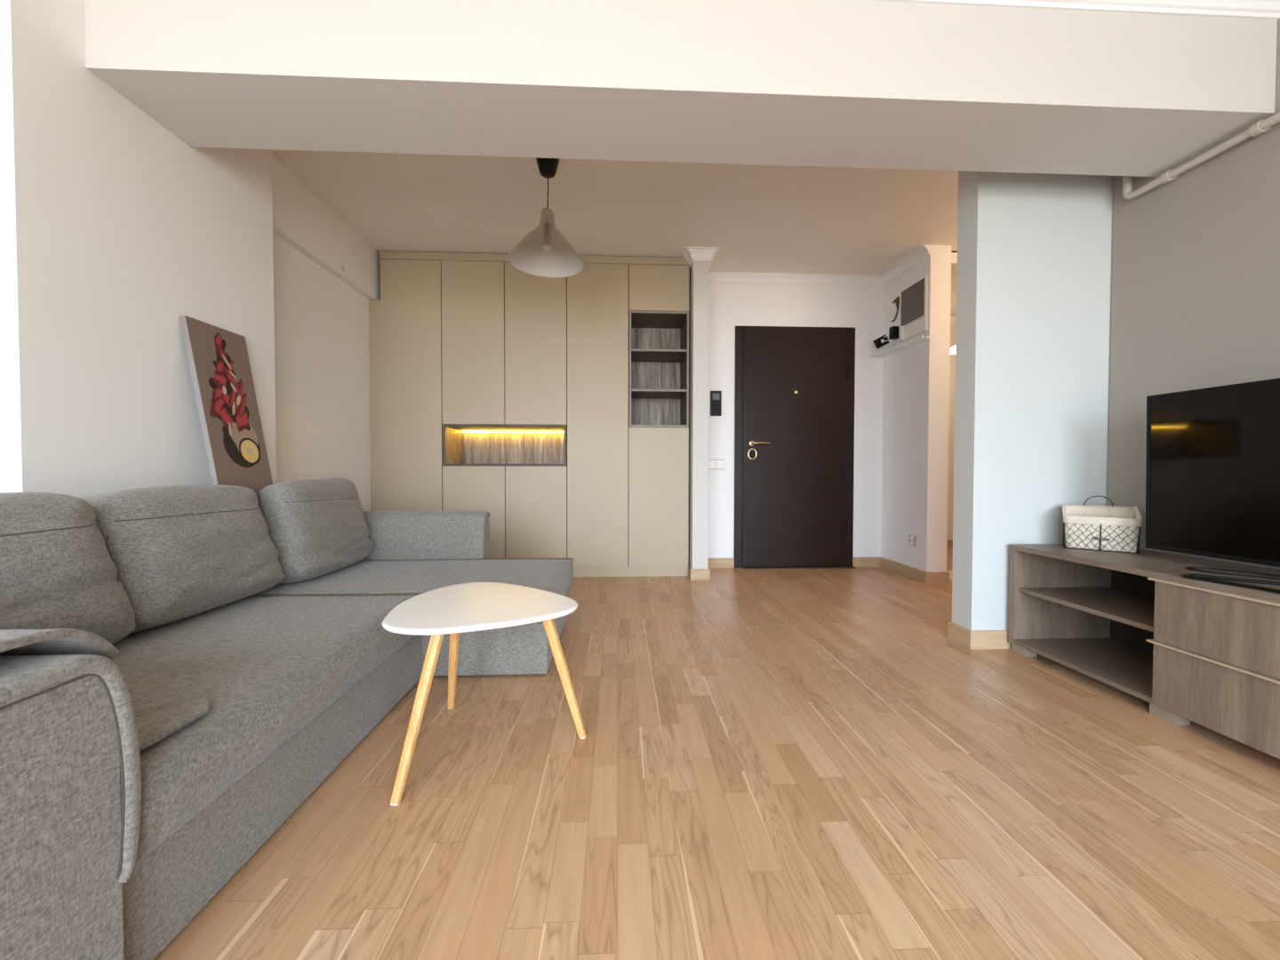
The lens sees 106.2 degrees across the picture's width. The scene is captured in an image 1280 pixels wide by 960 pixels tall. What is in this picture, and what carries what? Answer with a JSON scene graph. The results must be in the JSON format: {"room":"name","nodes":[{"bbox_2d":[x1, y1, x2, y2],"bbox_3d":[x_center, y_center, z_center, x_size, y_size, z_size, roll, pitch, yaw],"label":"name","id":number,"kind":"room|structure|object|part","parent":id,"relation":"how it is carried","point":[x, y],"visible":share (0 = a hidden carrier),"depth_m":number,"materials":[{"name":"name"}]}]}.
{"room":"living room","nodes":[
{"label":"living room","id":0,"kind":"room"},
{"bbox_2d":[0,0,276,498],"bbox_3d":[-2.139,-0.448,1.810,0.793,2.475,0.998,0,1,-3],"label":"wall","id":1,"kind":"structure","parent":0,"point":[115,228],"depth_m":1.55,"materials":[{"name":"paint"}]},
{"bbox_2d":[272,233,371,511],"bbox_3d":[-2.190,-0.478,3.306,0.330,2.475,1.995,0,1,-3],"label":"wall","id":2,"kind":"structure","parent":0,"point":[322,325],"depth_m":3.01,"materials":[{"name":"paint"}]},
{"bbox_2d":[272,156,380,300],"bbox_3d":[-1.992,-1.532,3.244,0.058,0.363,1.895,0,1,-3],"label":"beam","id":3,"kind":"structure","parent":0,"point":[301,220],"depth_m":2.95,"materials":[{"name":"paint"}]},
{"bbox_2d":[272,149,958,316],"bbox_3d":[0.968,-1.731,1.812,7.900,0.100,8.800,0,1,-3],"label":"ceiling","id":4,"kind":"structure","parent":0,"point":[760,218],"depth_m":3.01,"materials":[{"name":"paint"}]},
{"bbox_2d":[507,157,583,277],"bbox_3d":[-0.497,-1.423,2.552,0.396,0.548,0.396,0,1,-3],"label":"pendant lamp","id":5,"kind":"object","parent":4,"relation":"hanging from","point":[544,252],"visible":1,"depth_m":2.58,"materials":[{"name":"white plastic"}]},
{"bbox_3d":[-0.497,-1.292,2.554,0.396,0.286,0.396,0,1,-3],"label":"lamp shade","id":6,"kind":"part","parent":5,"relation":"part of","materials":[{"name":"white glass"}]},
{"bbox_3d":[-0.495,-1.274,2.555,0.060,0.115,0.060,0,1,-3],"label":"bulb","id":7,"kind":"part","parent":5,"relation":"part of","materials":[{"name":"white glass"}]},
{"bbox_3d":[-0.488,-1.522,2.550,0.009,0.188,0.006,0,1,-3],"label":"cord","id":8,"kind":"part","parent":5,"relation":"part of","materials":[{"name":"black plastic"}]},
{"bbox_2d":[950,345,955,354],"bbox_3d":[3.108,-1.482,4.670,0.230,0.485,0.230,0,1,-3],"label":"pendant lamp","id":9,"kind":"object","parent":4,"relation":"hanging from","point":[953,348],"visible":0.16,"depth_m":4.65,"materials":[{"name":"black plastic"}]},
{"bbox_2d":[84,0,1277,176],"bbox_3d":[0.237,-1.484,1.769,3.950,0.394,0.367,0,1,-3],"label":"ceiling beam","id":10,"kind":"structure","parent":0,"point":[855,84],"depth_m":1.63,"materials":[{"name":"paint"}]},
{"bbox_2d":[689,260,709,568],"bbox_3d":[0.439,-0.488,4.026,0.119,2.475,0.800,0,1,-3],"label":"wall","id":11,"kind":"structure","parent":0,"point":[700,269],"depth_m":3.63,"materials":[{"name":"paint"}]},
{"bbox_2d":[689,558,734,580],"bbox_3d":[0.534,0.710,3.904,0.261,0.084,0.618,1,1,31],"label":"baseboard","id":12,"kind":"structure","parent":11,"relation":"attached to","point":[695,574],"depth_m":4.08,"materials":[{"name":"brown wood"}]},
{"bbox_2d":[153,547,1279,959],"bbox_3d":[0.964,0.837,1.864,7.900,0.112,8.800,0,1,-3],"label":"floor","id":13,"kind":"structure","parent":0,"point":[770,764],"depth_m":1.17,"materials":[{"name":"brown wood"}]},
{"bbox_2d":[0,511,573,959],"bbox_3d":[-1.022,0.479,1.634,1.399,0.608,2.271,0,1,-3],"label":"sofa","id":14,"kind":"object","parent":13,"relation":"on","point":[109,848],"visible":0.87,"depth_m":0.96,"materials":[{"name":"grey fabric"}]},
{"bbox_3d":[-1.218,0.539,0.595,0.902,0.529,0.200,0,1,-3],"label":"armrest","id":15,"kind":"part","parent":14,"relation":"part of","materials":[{"name":"grey fabric"}]},
{"bbox_2d":[0,491,135,643],"bbox_3d":[-1.460,0.246,1.026,0.275,0.435,0.584,0,1,-3],"label":"cushion","id":16,"kind":"object","parent":14,"relation":"on","point":[58,570],"visible":0.78,"depth_m":1.14,"materials":[{"name":"grey fabric"}]},
{"bbox_2d":[0,628,209,751],"bbox_3d":[-0.998,0.329,0.742,0.394,0.268,0.505,0,1,-3],"label":"cushion","id":17,"kind":"object","parent":14,"relation":"on","point":[154,724],"visible":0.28,"depth_m":0.72,"materials":[{"name":"grey fabric"}]},
{"bbox_2d":[83,485,285,632],"bbox_3d":[-1.504,0.233,1.620,0.280,0.432,0.613,0,1,-3],"label":"cushion","id":18,"kind":"object","parent":14,"relation":"on","point":[178,552],"visible":0.83,"depth_m":1.49,"materials":[{"name":"grey fabric"}]},
{"bbox_2d":[179,315,272,507],"bbox_3d":[-1.667,-0.232,1.971,0.155,0.785,0.290,0,1,-3],"label":"picture","id":19,"kind":"object","parent":14,"relation":"on","point":[219,362],"visible":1,"depth_m":1.94,"materials":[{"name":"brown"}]},
{"bbox_3d":[-1.239,0.521,1.308,0.850,0.139,1.158,0,1,-3],"label":"seat mattress","id":20,"kind":"part","parent":14,"relation":"part of","materials":[{"name":"grey fabric"}]},
{"bbox_2d":[259,477,374,583],"bbox_3d":[-1.489,0.213,2.256,0.246,0.442,0.652,0,1,-7],"label":"cushion","id":21,"kind":"object","parent":14,"relation":"on","point":[317,527],"visible":0.9,"depth_m":2.06,"materials":[{"name":"grey fabric"}]},
{"bbox_3d":[-1.030,0.500,2.259,1.356,0.142,0.727,0,1,-3],"label":"chaise mattress","id":22,"kind":"part","parent":14,"relation":"part of","materials":[{"name":"grey fabric"}]},
{"bbox_3d":[-1.315,0.484,2.689,0.902,0.556,0.126,0,1,-3],"label":"armrest","id":23,"kind":"part","parent":14,"relation":"part of","materials":[{"name":"grey fabric"}]},
{"bbox_2d":[368,258,442,511],"bbox_3d":[-1.783,-0.458,3.923,0.537,2.412,0.580,0,1,-3],"label":"tall cabinet","id":24,"kind":"object","parent":13,"relation":"on","point":[411,290],"depth_m":3.63,"materials":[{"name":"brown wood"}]},
{"bbox_3d":[-1.997,-0.301,3.652,0.084,2.108,0.028,0,1,-3],"label":"filler panel","id":25,"kind":"part","parent":24,"relation":"part of","materials":[{"name":"beige wood"}]},
{"bbox_2d":[379,251,689,265],"bbox_3d":[-0.782,-1.686,3.690,2.342,0.054,0.070,0,1,-3],"label":"fascia","id":26,"kind":"object","parent":24,"relation":"attached to","point":[387,255],"visible":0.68,"depth_m":3.64,"materials":[{"name":"beige paint"}]},
{"bbox_2d":[381,582,586,805],"bbox_3d":[-0.507,0.587,1.504,0.547,0.422,0.534,-1,1,-35],"label":"coffee table","id":27,"kind":"object","parent":13,"relation":"on","point":[453,610],"visible":1,"depth_m":1.41,"materials":[{"name":"white paint"}]},
{"bbox_3d":[-0.574,0.601,1.254,0.035,0.404,0.164,1,1,25],"label":"leg","id":28,"kind":"part","parent":27,"relation":"part of","materials":[{"name":"brown wood"}]},
{"bbox_3d":[-0.629,0.594,1.629,0.034,0.404,0.132,-1,1,-30],"label":"leg","id":29,"kind":"part","parent":27,"relation":"part of","materials":[{"name":"brown wood"}]},
{"bbox_3d":[-0.238,0.597,1.483,0.142,0.404,0.035,0,1,-13],"label":"leg","id":30,"kind":"part","parent":27,"relation":"part of","materials":[{"name":"brown wood"}]},
{"bbox_2d":[441,260,567,559],"bbox_3d":[-1.045,-0.458,3.958,0.940,2.412,0.580,0,1,-3],"label":"tall cabinet","id":31,"kind":"object","parent":13,"relation":"on","point":[504,326],"visible":0.69,"depth_m":3.67,"materials":[{"name":"brown wood"}]},
{"bbox_3d":[-1.265,-1.040,3.655,0.465,1.230,0.019,0,1,-3],"label":"door","id":32,"kind":"part","parent":31,"relation":"part of","materials":[{"name":"beige paint"}]},
{"bbox_3d":[-1.267,0.284,3.681,0.465,0.781,0.019,0,1,-3],"label":"door","id":33,"kind":"part","parent":31,"relation":"part of","materials":[{"name":"beige paint"}]},
{"bbox_3d":[-1.041,-0.269,3.872,0.932,0.313,0.399,0,1,-3],"label":"niche frame","id":34,"kind":"part","parent":31,"relation":"part of","materials":[{"name":"grey wood"}]},
{"bbox_3d":[-0.796,-1.040,3.677,0.463,1.230,0.019,0,1,-3],"label":"door","id":35,"kind":"part","parent":31,"relation":"part of","materials":[{"name":"beige paint"}]},
{"bbox_3d":[-0.798,0.284,3.703,0.463,0.781,0.019,0,1,-3],"label":"door","id":36,"kind":"part","parent":31,"relation":"part of","materials":[{"name":"beige paint"}]},
{"bbox_2d":[567,263,628,576],"bbox_3d":[-0.339,-0.457,3.990,0.474,2.412,0.580,0,1,-3],"label":"tall cabinet","id":37,"kind":"object","parent":13,"relation":"on","point":[597,296],"visible":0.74,"depth_m":3.70,"materials":[{"name":"brown wood"}]},
{"bbox_2d":[628,264,690,576],"bbox_3d":[0.138,-0.457,4.012,0.480,2.412,0.580,0,1,-3],"label":"tall cabinet","id":38,"kind":"object","parent":13,"relation":"on","point":[659,295],"depth_m":3.74,"materials":[{"name":"brown wood"}]},
{"bbox_2d":[631,328,679,424],"bbox_3d":[0.129,-0.865,4.119,0.464,0.893,0.010,0,1,-3],"label":"shelf","id":39,"kind":"object","parent":38,"relation":"attached to","point":[644,375],"depth_m":4.11,"materials":[{"name":"grey wood"}]},
{"bbox_2d":[631,351,686,362],"bbox_3d":[0.138,-1.011,3.923,0.432,0.018,0.376,0,1,-3],"label":"shelf","id":40,"kind":"object","parent":38,"relation":"attached to","point":[636,356],"depth_m":3.91,"materials":[{"name":"grey wood"}]},
{"bbox_2d":[631,391,686,399],"bbox_3d":[0.138,-0.701,3.929,0.432,0.018,0.376,0,1,-3],"label":"shelf","id":41,"kind":"object","parent":38,"relation":"attached to","point":[635,395],"depth_m":3.92,"materials":[{"name":"grey wood"}]},
{"bbox_3d":[0.146,0.134,3.744,0.466,1.083,0.019,0,1,-3],"label":"door","id":42,"kind":"part","parent":38,"relation":"part of","materials":[{"name":"beige paint"}]},
{"bbox_3d":[0.147,-0.857,3.725,0.464,0.893,0.019,0,1,-3],"label":"shelf frame","id":43,"kind":"part","parent":38,"relation":"part of","materials":[{"name":"brown"}]},
{"bbox_3d":[0.148,-1.480,3.711,0.466,0.348,0.019,0,1,-3],"label":"door","id":44,"kind":"part","parent":38,"relation":"part of","materials":[{"name":"beige paint"}]},
{"bbox_3d":[0.386,-0.452,3.773,0.008,2.412,0.062,0,1,-3],"label":"shadow gap strip","id":45,"kind":"part","parent":38,"relation":"part of","materials":[{"name":"beige wood"}]},
{"bbox_2d":[1008,544,1279,759],"bbox_3d":[1.973,0.560,1.319,0.487,0.491,1.830,0,1,-3],"label":"tv stand","id":46,"kind":"object","parent":13,"relation":"on","point":[1206,654],"visible":0.94,"depth_m":1.61,"materials":[{"name":"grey wood"}]},
{"bbox_3d":[1.940,0.534,2.219,0.470,0.431,0.028,0,1,-3],"label":"panel","id":47,"kind":"part","parent":46,"relation":"part of","materials":[{"name":"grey wood"}]},
{"bbox_2d":[1019,586,1154,631],"bbox_3d":[1.963,0.507,1.916,0.437,0.018,0.579,0,1,-3],"label":"shelf","id":48,"kind":"object","parent":46,"relation":"attached to","point":[1132,606],"depth_m":1.98,"materials":[{"name":"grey wood"}]},
{"bbox_2d":[1062,496,1142,553],"bbox_3d":[1.990,0.185,2.084,0.245,0.229,0.138,1,1,40],"label":"wire basket","id":49,"kind":"object","parent":46,"relation":"on","point":[1100,528],"visible":1,"depth_m":2.06,"materials":[{"name":"beige fabric"}]},
{"bbox_3d":[2.031,0.092,2.131,0.096,0.045,0.004,1,1,40],"label":"carry handle","id":50,"kind":"part","parent":49,"relation":"part of","materials":[{"name":"grey metal"}]},
{"bbox_3d":[1.989,0.218,2.083,0.236,0.163,0.129,1,1,40],"label":"wire frame","id":51,"kind":"part","parent":49,"relation":"part of","materials":[{"name":"grey metal"}]},
{"bbox_3d":[2.213,0.541,1.330,0.008,0.409,1.770,0,1,-3],"label":"panel","id":52,"kind":"part","parent":46,"relation":"part of","materials":[{"name":"brown wood"}]},
{"bbox_3d":[1.980,0.326,1.315,0.474,0.022,1.830,0,1,-3],"label":"panel","id":53,"kind":"part","parent":46,"relation":"part of","materials":[{"name":"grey wood"}]},
{"bbox_3d":[1.982,0.755,1.324,0.470,0.018,1.772,0,1,-3],"label":"panel","id":54,"kind":"part","parent":46,"relation":"part of","materials":[{"name":"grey wood"}]},
{"bbox_2d":[1145,377,1279,592],"bbox_3d":[1.908,-0.001,1.346,0.358,0.629,1.038,0,1,-4],"label":"television","id":55,"kind":"object","parent":46,"relation":"on","point":[1212,464],"visible":1,"depth_m":1.65,"materials":[{"name":"black plastic"}]},
{"bbox_3d":[1.764,0.662,1.014,0.018,0.207,1.212,0,1,-3],"label":"drawer","id":56,"kind":"part","parent":46,"relation":"part of","materials":[{"name":"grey wood"}]},
{"bbox_3d":[1.764,0.449,1.010,0.018,0.201,1.212,0,1,-3],"label":"drawer","id":57,"kind":"part","parent":46,"relation":"part of","materials":[{"name":"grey wood"}]},
{"bbox_2d":[1185,567,1279,580],"bbox_3d":[2.009,0.307,1.532,0.091,0.006,0.360,-1,2,-41],"label":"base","id":58,"kind":"object","parent":46,"relation":"on","point":[1187,568],"visible":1,"depth_m":1.58,"materials":[{"name":"black plastic"}]},
{"bbox_2d":[707,283,884,558],"bbox_3d":[1.289,-0.490,4.180,1.594,2.475,0.150,0,1,-3],"label":"wall","id":59,"kind":"structure","parent":0,"point":[861,308],"depth_m":4.10,"materials":[{"name":"white paint"}]},
{"bbox_2d":[710,391,721,415],"bbox_3d":[0.640,-0.647,4.060,0.092,0.209,0.023,0,1,-3],"label":"intercom","id":60,"kind":"object","parent":59,"relation":"attached to","point":[716,396],"visible":1,"depth_m":4.05,"materials":[{"name":"black plastic"}]},
{"bbox_2d":[708,459,724,469],"bbox_3d":[0.640,-0.131,4.075,0.152,0.084,0.015,0,1,-3],"label":"light switch","id":61,"kind":"object","parent":59,"relation":"attached to","point":[713,464],"visible":0.76,"depth_m":4.07,"materials":[{"name":"grey plastic"}]},
{"bbox_2d":[733,325,855,569],"bbox_3d":[1.318,-0.276,4.091,1.034,2.050,0.158,0,1,-3],"label":"door","id":62,"kind":"structure","parent":59,"relation":"in","point":[794,386],"depth_m":4.08,"materials":[{"name":"black wood"}]},
{"bbox_3d":[0.947,-0.219,4.060,0.056,0.056,0.008,0,1,-3],"label":"keyhole plate","id":63,"kind":"part","parent":62,"relation":"part of","materials":[{"name":"gold metal"}]},
{"bbox_3d":[1.000,-0.308,4.031,0.166,0.052,0.068,0,1,-3],"label":"handle","id":64,"kind":"part","parent":62,"relation":"part of","materials":[{"name":"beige metal"}]},
{"bbox_3d":[1.352,0.746,4.089,0.960,0.008,0.062,0,1,-3],"label":"sill","id":65,"kind":"part","parent":62,"relation":"part of","materials":[{"name":"brown wood"}]},
{"bbox_2d":[682,244,930,287],"bbox_3d":[1.218,-1.682,3.770,1.775,0.075,0.614,0,1,-3],"label":"trim","id":66,"kind":"structure","parent":59,"relation":"attached to","point":[692,253],"depth_m":4.03,"materials":[{"name":"white paint"}]},
{"bbox_2d":[947,325,956,539],"bbox_3d":[3.361,-0.508,5.252,2.600,2.475,0.100,0,1,-3],"label":"wall","id":67,"kind":"structure","parent":0,"point":[952,364],"depth_m":5.20,"materials":[{"name":"paint"}]},
{"bbox_2d":[947,539,952,547],"bbox_3d":[3.428,0.688,5.222,2.467,0.084,0.013,0,1,-3],"label":"baseboard","id":68,"kind":"structure","parent":67,"relation":"attached to","point":[949,541],"depth_m":5.21,"materials":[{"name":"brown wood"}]},
{"bbox_2d":[950,315,956,325],"bbox_3d":[3.433,-1.707,5.150,2.467,0.075,0.062,0,1,-3],"label":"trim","id":69,"kind":"structure","parent":67,"relation":"attached to","point":[953,319],"depth_m":5.16,"materials":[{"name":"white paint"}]},
{"bbox_2d":[952,170,1113,630],"bbox_3d":[1.927,-0.452,2.305,0.764,2.475,0.132,0,1,-3],"label":"wall column","id":70,"kind":"structure","parent":0,"point":[1034,268],"depth_m":2.24,"materials":[{"name":"paint"}]},
{"bbox_2d":[947,621,1011,649],"bbox_3d":[1.847,0.744,2.324,0.634,0.084,0.155,0,1,-3],"label":"baseboard","id":71,"kind":"structure","parent":70,"relation":"attached to","point":[970,639],"depth_m":2.24,"materials":[{"name":"brown wood"}]},
{"bbox_2d":[880,18,1279,571],"bbox_3d":[2.314,-0.424,0.950,0.155,2.475,6.700,0,1,-3],"label":"wall","id":72,"kind":"structure","parent":0,"point":[1196,283],"depth_m":2.07,"materials":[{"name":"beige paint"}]},
{"bbox_2d":[888,303,897,321],"bbox_3d":[2.092,-1.395,3.977,0.013,0.145,0.123,0,1,-3],"label":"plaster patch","id":73,"kind":"object","parent":72,"relation":"attached to","point":[892,310],"visible":1,"depth_m":3.98,"materials":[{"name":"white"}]},
{"bbox_2d":[888,326,898,339],"bbox_3d":[2.072,-1.199,3.922,0.052,0.095,0.050,0,1,-3],"label":"power adapter","id":74,"kind":"object","parent":72,"relation":"attached to","point":[893,332],"visible":1,"depth_m":3.90,"materials":[{"name":"black plastic"}]},
{"bbox_2d":[891,296,899,321],"bbox_3d":[2.097,-1.400,3.967,0.007,0.185,0.150,0,1,-3],"label":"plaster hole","id":75,"kind":"object","parent":72,"relation":"attached to","point":[896,300],"visible":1,"depth_m":3.92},
{"bbox_2d":[869,336,928,357],"bbox_3d":[2.042,-1.050,3.823,0.125,0.012,0.610,0,1,-3],"label":"wall ledge","id":76,"kind":"object","parent":72,"relation":"attached to","point":[884,354],"visible":1,"depth_m":3.86,"materials":[{"name":"white paint"}]},
{"bbox_2d":[872,333,892,348],"bbox_3d":[2.003,-1.134,3.961,0.128,0.143,0.078,0,1,-3],"label":"router","id":77,"kind":"object","parent":76,"relation":"on","point":[883,340],"visible":0.94,"depth_m":3.97,"materials":[{"name":"black plastic"}]},
{"bbox_2d":[899,335,923,345],"bbox_3d":[2.080,-1.063,3.715,0.013,0.016,0.330,0,1,-3],"label":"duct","id":78,"kind":"object","parent":76,"relation":"on","point":[922,336],"visible":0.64,"depth_m":3.62,"materials":[{"name":"white plastic"}]},
{"bbox_2d":[852,556,949,583],"bbox_3d":[2.090,0.713,3.865,0.241,0.084,0.738,0,1,-24],"label":"baseboard","id":79,"kind":"structure","parent":72,"relation":"attached to","point":[925,577],"depth_m":3.81,"materials":[{"name":"brown wood"}]},
{"bbox_2d":[908,534,916,546],"bbox_3d":[2.100,0.467,3.710,0.017,0.082,0.082,0,1,-3],"label":"wall socket","id":80,"kind":"object","parent":72,"relation":"attached to","point":[912,541],"visible":1,"depth_m":3.69,"materials":[{"name":"grey plastic"}]},
{"bbox_2d":[899,274,928,342],"bbox_3d":[2.096,-1.307,3.690,0.028,0.410,0.320,0,1,-3],"label":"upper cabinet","id":81,"kind":"object","parent":72,"relation":"attached to","point":[914,298],"visible":1,"depth_m":3.66,"materials":[{"name":"white plastic"}]},
{"bbox_3d":[2.093,-1.358,3.689,0.021,0.263,0.274,0,1,-3],"label":"grey panel","id":82,"kind":"part","parent":81,"relation":"part of","materials":[{"name":"grey"}]},
{"bbox_2d":[864,0,1279,20],"bbox_3d":[0.247,-1.639,1.552,3.950,0.075,0.062,0,1,-3],"label":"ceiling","id":83,"kind":"structure","parent":72,"relation":"attached to","point":[1239,9],"depth_m":1.64,"materials":[{"name":"white paint"}]},
{"bbox_2d":[1122,112,1279,199],"bbox_3d":[2.213,-1.439,1.212,0.055,0.455,1.873,0,1,-3],"label":"pipe","id":84,"kind":"object","parent":72,"relation":"attached to","point":[1261,126],"visible":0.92,"depth_m":1.86,"materials":[{"name":"white metal"}]},
{"bbox_3d":[4.034,-0.476,3.680,1.400,2.475,0.124,0,1,-3],"label":"wall","id":85,"kind":"structure","parent":0,"visible":0},
{"bbox_2d":[951,252,957,265],"bbox_3d":[2.802,-1.664,3.641,1.067,0.078,0.040,0,1,-3],"label":"trim","id":86,"kind":"structure","parent":85,"relation":"attached to","point":[954,255],"depth_m":3.60,"materials":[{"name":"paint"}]}
]}

